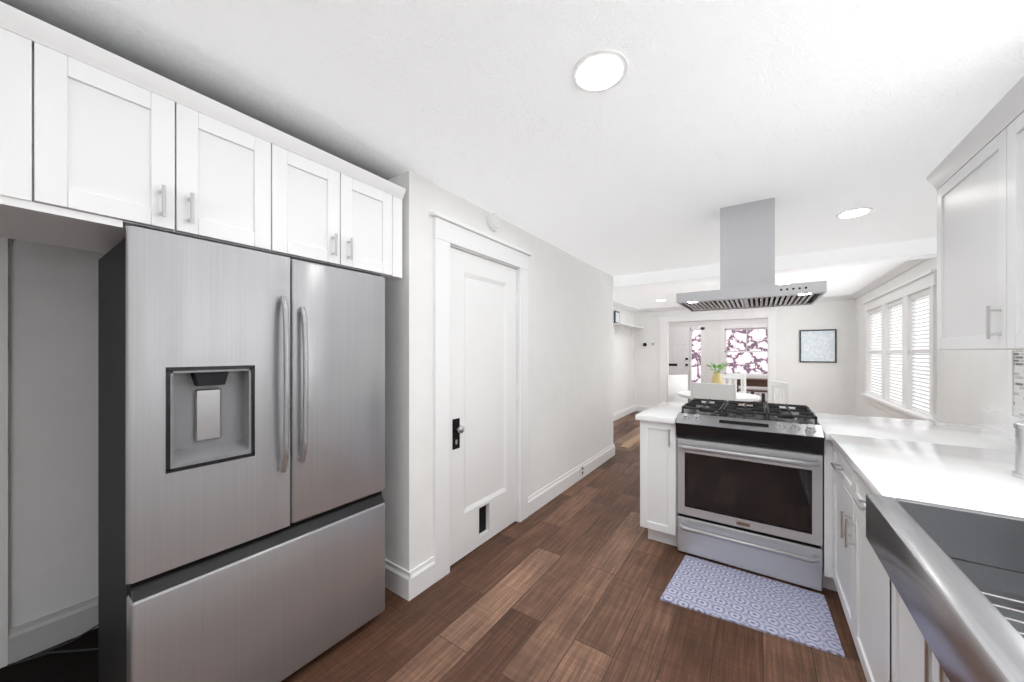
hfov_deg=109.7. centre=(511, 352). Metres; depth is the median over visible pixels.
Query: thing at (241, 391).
fridge
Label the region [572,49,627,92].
recessed light
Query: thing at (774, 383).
chair
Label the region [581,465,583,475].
outlet
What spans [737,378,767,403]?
console
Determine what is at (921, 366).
window blinds
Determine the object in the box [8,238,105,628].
wall
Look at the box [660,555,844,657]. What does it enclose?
mat
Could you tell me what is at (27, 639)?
baseboard
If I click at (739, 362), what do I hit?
backdrop
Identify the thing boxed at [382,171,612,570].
wall
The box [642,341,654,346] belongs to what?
thermostat
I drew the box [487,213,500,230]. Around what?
smoke detector
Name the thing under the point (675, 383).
chair
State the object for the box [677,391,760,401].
dining table
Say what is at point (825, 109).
ceiling
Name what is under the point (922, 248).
ceiling beam
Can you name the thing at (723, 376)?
chair
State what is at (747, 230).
range hood
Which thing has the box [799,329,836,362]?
picture frame
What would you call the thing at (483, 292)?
pantry door
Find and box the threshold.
[619,434,639,448]
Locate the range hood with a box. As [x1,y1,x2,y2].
[676,197,826,311]
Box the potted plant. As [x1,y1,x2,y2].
[707,362,728,383]
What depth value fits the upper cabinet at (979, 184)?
1.63 m
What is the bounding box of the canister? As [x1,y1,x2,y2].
[1012,420,1023,478]
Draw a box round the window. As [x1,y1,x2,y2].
[669,269,937,420]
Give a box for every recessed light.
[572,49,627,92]
[836,207,872,218]
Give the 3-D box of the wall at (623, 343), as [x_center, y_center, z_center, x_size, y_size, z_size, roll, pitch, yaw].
[1.690,0.178,6.997,0.320,2.380,3.990,0,0,34]
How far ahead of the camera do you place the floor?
1.82 m
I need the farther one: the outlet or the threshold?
the threshold
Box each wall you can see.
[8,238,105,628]
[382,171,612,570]
[613,306,634,412]
[635,299,855,414]
[669,318,767,400]
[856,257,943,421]
[944,350,1007,424]
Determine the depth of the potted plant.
5.15 m
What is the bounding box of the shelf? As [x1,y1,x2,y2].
[613,311,643,336]
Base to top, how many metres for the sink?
0.698 m
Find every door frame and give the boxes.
[0,237,7,667]
[430,210,531,582]
[658,308,778,402]
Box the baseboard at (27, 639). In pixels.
[8,405,651,663]
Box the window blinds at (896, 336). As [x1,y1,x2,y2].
[887,299,901,405]
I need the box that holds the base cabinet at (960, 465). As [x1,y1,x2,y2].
[635,401,1023,681]
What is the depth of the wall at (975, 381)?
2.38 m
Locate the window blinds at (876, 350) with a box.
[868,306,881,397]
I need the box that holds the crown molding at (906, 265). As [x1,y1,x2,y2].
[613,258,929,312]
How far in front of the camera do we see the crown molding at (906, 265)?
5.67 m
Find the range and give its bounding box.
[675,398,824,590]
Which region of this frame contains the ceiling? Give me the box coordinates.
[0,0,1023,308]
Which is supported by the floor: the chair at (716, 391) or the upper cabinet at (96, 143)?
the chair at (716, 391)
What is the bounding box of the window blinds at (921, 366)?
[910,288,929,415]
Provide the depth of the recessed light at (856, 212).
2.59 m
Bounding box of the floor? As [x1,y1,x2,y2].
[281,399,866,681]
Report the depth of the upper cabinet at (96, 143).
1.18 m
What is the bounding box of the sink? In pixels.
[866,493,1023,681]
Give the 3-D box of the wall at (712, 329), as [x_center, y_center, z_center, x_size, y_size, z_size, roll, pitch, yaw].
[6.211,0.178,10.122,8.000,2.380,0.120,0,0,34]
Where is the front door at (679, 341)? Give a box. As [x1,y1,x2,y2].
[669,330,689,390]
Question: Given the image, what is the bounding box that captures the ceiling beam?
[613,238,936,289]
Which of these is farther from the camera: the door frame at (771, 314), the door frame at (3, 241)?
the door frame at (771, 314)
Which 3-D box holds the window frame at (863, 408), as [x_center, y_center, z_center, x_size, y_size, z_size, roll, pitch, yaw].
[4.837,0.178,4.479,0.120,2.380,4.580,0,0,34]
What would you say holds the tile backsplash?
attached to the wall at (975, 381)
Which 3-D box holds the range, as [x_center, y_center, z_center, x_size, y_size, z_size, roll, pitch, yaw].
[1.616,0.871,2.502,0.765,0.995,0.766,0,0,34]
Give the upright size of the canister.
0.229 m
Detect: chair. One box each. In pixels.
[667,375,687,402]
[691,382,735,402]
[721,374,745,404]
[771,380,789,407]
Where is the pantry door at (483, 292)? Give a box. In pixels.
[450,247,516,565]
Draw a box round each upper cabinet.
[0,1,405,280]
[926,76,1023,349]
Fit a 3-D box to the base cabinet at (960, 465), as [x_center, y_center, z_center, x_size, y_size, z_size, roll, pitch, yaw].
[0.544,0.858,0.416,1.898,1.020,5.698,0,0,34]
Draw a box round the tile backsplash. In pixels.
[1008,350,1023,417]
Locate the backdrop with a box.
[692,299,928,382]
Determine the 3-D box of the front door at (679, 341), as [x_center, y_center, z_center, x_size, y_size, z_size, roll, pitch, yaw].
[4.838,0.350,10.905,0.950,2.025,0.140,0,0,34]
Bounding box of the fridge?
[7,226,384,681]
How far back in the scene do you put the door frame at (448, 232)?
2.23 m
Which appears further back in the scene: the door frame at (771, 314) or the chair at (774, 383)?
the door frame at (771, 314)
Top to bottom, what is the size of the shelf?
0.480 m
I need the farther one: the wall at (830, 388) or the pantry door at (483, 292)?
the wall at (830, 388)

